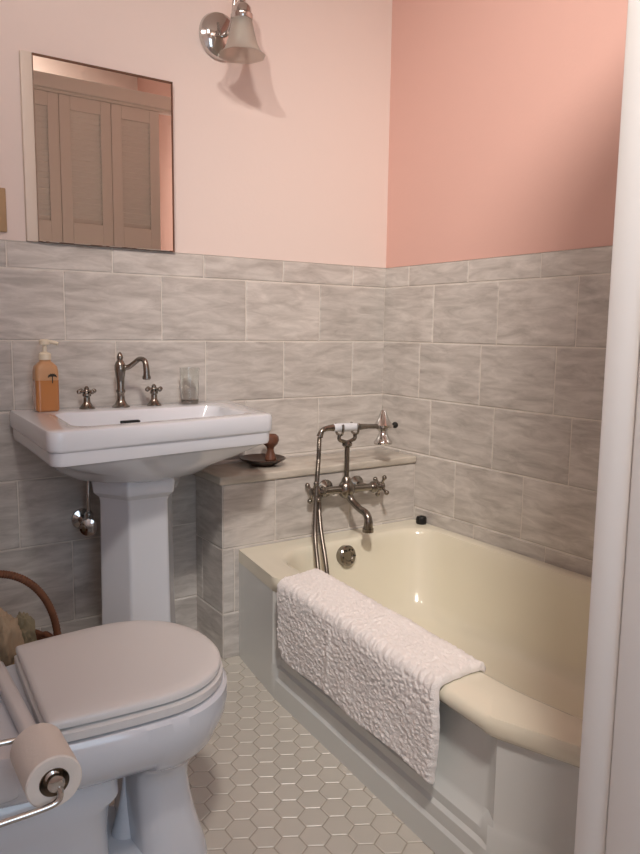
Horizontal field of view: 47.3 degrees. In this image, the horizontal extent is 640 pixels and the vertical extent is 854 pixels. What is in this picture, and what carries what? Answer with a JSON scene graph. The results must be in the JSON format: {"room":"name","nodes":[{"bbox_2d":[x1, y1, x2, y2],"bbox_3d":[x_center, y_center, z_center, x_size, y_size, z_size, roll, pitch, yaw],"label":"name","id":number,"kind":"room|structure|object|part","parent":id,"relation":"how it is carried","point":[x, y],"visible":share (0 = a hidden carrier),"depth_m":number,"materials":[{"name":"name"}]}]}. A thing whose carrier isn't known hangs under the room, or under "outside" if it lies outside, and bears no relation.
{"room":"bathroom","nodes":[
{"label":"bathroom","id":0,"kind":"room"},
{"bbox_2d":[0,737,64,827],"bbox_3d":[-0.485,0.343,0.983,0.243,0.372,0.138,-4,9,-34],"label":"toilet paper holder","id":1,"kind":"object","parent":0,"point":[54,781],"visible":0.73,"depth_m":1.01,"materials":[{"name":"silver metal"}]},
{"bbox_2d":[10,723,81,807],"bbox_3d":[-0.399,0.490,1.063,0.077,0.077,0.104,-4,9,-34],"label":"toilet paper roll","id":2,"kind":"object","parent":1,"relation":"on","point":[39,749],"visible":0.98,"depth_m":1.03,"materials":[{"name":"beige paper"}]},
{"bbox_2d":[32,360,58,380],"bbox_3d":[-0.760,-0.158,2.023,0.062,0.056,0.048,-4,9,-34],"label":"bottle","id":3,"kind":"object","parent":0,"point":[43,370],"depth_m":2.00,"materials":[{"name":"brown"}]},
{"bbox_2d":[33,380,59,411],"bbox_3d":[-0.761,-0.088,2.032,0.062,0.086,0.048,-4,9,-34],"label":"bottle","id":4,"kind":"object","parent":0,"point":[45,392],"depth_m":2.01,"materials":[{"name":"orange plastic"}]},
{"bbox_2d":[0,0,391,633],"bbox_3d":[-0.570,-0.768,2.236,2.100,3.000,0.110,-4,9,-34],"label":"wall","id":5,"kind":"structure","parent":0,"point":[272,286],"depth_m":2.35,"materials":[{"name":"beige paint"}]},
{"bbox_2d":[0,188,6,231],"bbox_3d":[-0.889,-0.590,1.976,0.079,0.117,0.020,-4,9,-34],"label":"switch plate","id":6,"kind":"object","parent":5,"relation":"attached to","point":[3,216],"visible":1,"depth_m":1.99,"materials":[{"name":"gold"}]},
{"bbox_2d":[71,481,97,535],"bbox_3d":[-0.688,0.217,2.154,0.069,0.199,0.120,-4,9,-34],"label":"valve","id":7,"kind":"object","parent":5,"relation":"attached to","point":[82,519],"visible":0.79,"depth_m":2.14,"materials":[{"name":"silver metal"}]},
{"bbox_3d":[-0.672,0.289,2.124,0.050,0.050,0.030,-1,8,-15],"label":"oval handle","id":8,"kind":"part","parent":7,"relation":"part of","materials":[{"name":"silver metal"}]},
{"bbox_2d":[19,50,174,251],"bbox_3d":[-0.633,-0.780,2.123,0.435,0.502,0.020,-4,9,-34],"label":"mirror","id":9,"kind":"object","parent":5,"relation":"attached to","point":[97,142],"visible":1,"depth_m":2.10,"materials":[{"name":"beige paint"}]},
{"bbox_3d":[-0.801,-0.767,2.012,0.031,0.502,0.016,-4,9,-34],"label":"frame","id":10,"kind":"part","parent":9,"relation":"part of","materials":[{"name":"beige paint"}]},
{"bbox_2d":[199,0,264,63],"bbox_3d":[-0.254,-1.222,2.199,0.148,0.218,0.213,-4,9,-34],"label":"wall sconce","id":11,"kind":"object","parent":5,"relation":"attached to","point":[224,38],"visible":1,"depth_m":2.22,"materials":[{"name":"silver metal"}]},
{"bbox_3d":[-0.262,-1.265,2.209,0.016,0.135,0.124,-5,9,-35],"label":"arm","id":12,"kind":"part","parent":11,"relation":"part of","materials":[{"name":"silver metal"}]},
{"bbox_3d":[-0.232,-1.164,2.179,0.141,0.108,0.141,-4,9,-34],"label":"lamp shade","id":13,"kind":"part","parent":11,"relation":"part of","materials":[{"name":"white glass"}]},
{"bbox_2d":[109,656,434,853],"bbox_3d":[0.173,0.925,1.323,2.110,0.100,2.830,-4,9,-34],"label":"floor","id":14,"kind":"structure","parent":0,"point":[262,783],"depth_m":1.66,"materials":[{"name":"white tile"}]},
{"bbox_2d":[0,570,60,639],"bbox_3d":[-0.761,0.566,1.704,0.314,0.480,0.294,-4,9,-34],"label":"wicker basket","id":15,"kind":"object","parent":14,"relation":"on","point":[26,581],"visible":0.19,"depth_m":1.74,"materials":[{"name":"brown wicker"}]},
{"bbox_2d":[0,607,23,665],"bbox_3d":[-0.733,0.501,1.693,0.090,0.190,0.107,-4,9,-34],"label":"crumpled cloth","id":16,"kind":"object","parent":15,"relation":"in","point":[11,637],"visible":0.63,"depth_m":1.67,"materials":[{"name":"beige fabric"}]},
{"bbox_2d":[17,611,36,643],"bbox_3d":[-0.719,0.510,1.774,0.061,0.125,0.081,-4,9,-34],"label":"crumpled cloth","id":17,"kind":"object","parent":15,"relation":"in","point":[26,623],"visible":0.37,"depth_m":1.75,"materials":[{"name":"brown fabric"}]},
{"bbox_2d":[0,620,226,853],"bbox_3d":[-0.534,0.497,1.309,0.760,0.735,0.490,-4,9,-34],"label":"toilet","id":18,"kind":"object","parent":14,"relation":"on","point":[133,702],"visible":0.95,"depth_m":1.30,"materials":[{"name":"white ceramic"}]},
{"bbox_3d":[-0.379,0.472,1.410,0.368,0.020,0.374,-4,9,-34],"label":"seat","id":19,"kind":"part","parent":18,"relation":"part of","materials":[{"name":"white plastic"}]},
{"bbox_3d":[-0.379,0.450,1.407,0.362,0.018,0.366,-4,9,-34],"label":"lid","id":20,"kind":"part","parent":18,"relation":"part of","materials":[{"name":"white plastic"}]},
{"bbox_2d":[9,352,271,624],"bbox_3d":[-0.457,0.280,2.075,0.708,0.968,0.518,-4,9,-34],"label":"pedestal sink","id":21,"kind":"object","parent":14,"relation":"on","point":[134,457],"visible":0.91,"depth_m":2.01,"materials":[{"name":"white ceramic"}]},
{"bbox_2d":[32,339,59,411],"bbox_3d":[-0.758,-0.143,2.025,0.066,0.198,0.050,-4,9,-34],"label":"soap dispenser","id":22,"kind":"object","parent":21,"relation":"on","point":[45,372],"visible":1,"depth_m":2.01,"materials":[{"name":"brown plastic"}]},
{"bbox_3d":[-0.673,-0.105,2.108,0.050,0.025,0.050,0,8,-9],"label":"cross knob","id":23,"kind":"part","parent":21,"relation":"part of","materials":[{"name":"silver metal"}]},
{"bbox_3d":[-0.673,-0.077,2.111,0.044,0.050,0.044,-4,9,-34],"label":"faucet handle","id":24,"kind":"part","parent":21,"relation":"part of","materials":[{"name":"silver metal"}]},
{"bbox_2d":[112,352,150,407],"bbox_3d":[-0.556,-0.137,2.144,0.090,0.163,0.114,-4,9,-34],"label":"faucet","id":25,"kind":"object","parent":21,"relation":"on","point":[120,368],"depth_m":2.15,"materials":[{"name":"silver metal"}]},
{"bbox_2d":[9,400,271,482],"bbox_3d":[-0.454,0.050,2.045,0.708,0.181,0.518,-4,9,-34],"label":"basin","id":26,"kind":"object","parent":21,"relation":"in","point":[155,441],"depth_m":1.90,"materials":[{"name":"white ceramic"}]},
{"bbox_3d":[-0.504,-0.118,2.220,0.050,0.025,0.050,0,8,-9],"label":"cross knob","id":27,"kind":"part","parent":21,"relation":"part of","materials":[{"name":"silver metal"}]},
{"bbox_3d":[-0.504,-0.090,2.224,0.044,0.050,0.044,-4,9,-34],"label":"faucet handle","id":28,"kind":"part","parent":21,"relation":"part of","materials":[{"name":"silver metal"}]},
{"bbox_2d":[179,367,199,403],"bbox_3d":[-0.407,-0.130,2.284,0.062,0.112,0.062,-4,9,-34],"label":"drinking glass","id":29,"kind":"object","parent":21,"relation":"on","point":[189,376],"visible":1,"depth_m":2.26,"materials":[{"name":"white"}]},
{"bbox_2d":[193,448,415,659],"bbox_3d":[-0.037,0.410,2.570,0.793,0.590,0.208,-4,9,-34],"label":"wall ledge","id":30,"kind":"object","parent":14,"relation":"on","point":[240,505],"visible":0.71,"depth_m":2.38,"materials":[{"name":"beige tile"}]},
{"bbox_2d":[239,454,285,466],"bbox_3d":[-0.192,0.114,2.446,0.156,0.026,0.156,-4,9,-34],"label":"soap dish","id":31,"kind":"object","parent":30,"relation":"on","point":[256,460],"visible":0.97,"depth_m":2.44,"materials":[{"name":"brown ceramic"}]},
{"bbox_2d":[264,434,278,460],"bbox_3d":[-0.166,0.069,2.457,0.058,0.089,0.058,-4,9,-34],"label":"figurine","id":32,"kind":"object","parent":31,"relation":"in","point":[270,455],"visible":0.76,"depth_m":2.44,"materials":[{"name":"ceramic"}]},
{"bbox_2d":[305,422,388,532],"bbox_3d":[0.114,0.163,2.418,0.308,0.348,0.172,-4,9,-34],"label":"tub faucet","id":33,"kind":"object","parent":30,"relation":"attached to","point":[348,486],"visible":0.95,"depth_m":2.43,"materials":[{"name":"silver metal"}]},
{"bbox_3d":[-0.009,0.211,2.383,0.060,0.082,0.082,-4,9,-34],"label":"cross handle","id":34,"kind":"part","parent":33,"relation":"part of","materials":[{"name":"silver metal"}]},
{"bbox_2d":[313,409,397,573],"bbox_3d":[0.092,0.239,2.430,0.133,0.576,0.439,6,9,36],"label":"shower","id":35,"kind":"object","parent":33,"relation":"attached to","point":[383,424],"visible":0.77,"depth_m":2.37,"materials":[{"name":"silver metal"}]},
{"bbox_3d":[0.127,0.279,2.415,0.036,0.119,0.126,-6,10,-43],"label":"spout","id":36,"kind":"part","parent":33,"relation":"part of","materials":[{"name":"silver metal"}]},
{"bbox_3d":[0.197,0.205,2.522,0.060,0.082,0.082,-4,9,-34],"label":"cross handle","id":37,"kind":"part","parent":33,"relation":"part of","materials":[{"name":"silver metal"}]},
{"bbox_2d":[239,519,591,853],"bbox_3d":[0.419,0.625,1.886,0.816,0.354,1.489,-4,9,-34],"label":"bathtub","id":38,"kind":"object","parent":14,"relation":"on","point":[507,771],"visible":0.7,"depth_m":2.02,"materials":[{"name":"white ceramic"}]},
{"bbox_3d":[0.086,0.424,2.408,0.068,0.071,0.037,-6,10,-40],"label":"overflow plate","id":39,"kind":"part","parent":38,"relation":"part of","materials":[{"name":"silver metal"}]},
{"bbox_2d":[276,568,485,784],"bbox_3d":[0.105,0.550,1.758,0.163,0.224,0.713,-4,9,-30],"label":"bath mat","id":40,"kind":"object","parent":38,"relation":"on","point":[383,669],"visible":1,"depth_m":1.63,"materials":[{"name":"white fabric"}]},
{"bbox_2d":[416,515,426,524],"bbox_3d":[0.365,0.333,2.632,0.038,0.030,0.038,-4,9,-34],"label":"stopper","id":41,"kind":"object","parent":38,"relation":"on","point":[421,520],"visible":1,"depth_m":2.62,"materials":[{"name":"black rubber"}]},
{"bbox_2d":[381,0,627,577],"bbox_3d":[1.051,-0.668,1.633,0.110,3.000,2.728,-4,9,-34],"label":"wall","id":42,"kind":"structure","parent":0,"point":[505,115],"depth_m":2.28,"materials":[{"name":"pink paint"}]},
{"bbox_3d":[0.788,-0.215,1.042,1.038,2.250,0.105,-4,9,-34],"label":"wall partition","id":43,"kind":"structure","parent":0,"visible":0},
{"bbox_2d":[574,0,639,853],"bbox_3d":[0.348,-0.193,0.790,0.050,2.260,0.042,-4,9,-34],"label":"trim","id":44,"kind":"structure","parent":43,"relation":"attached to","point":[622,360],"depth_m":0.81,"materials":[{"name":"white paint"}]},
{"bbox_2d":[605,362,639,853],"bbox_3d":[0.402,-0.193,0.722,0.076,2.280,0.124,-4,9,-34],"label":"trim","id":45,"kind":"structure","parent":43,"relation":"attached to","point":[623,824],"depth_m":0.80,"materials":[{"name":"white paint"}]}
]}

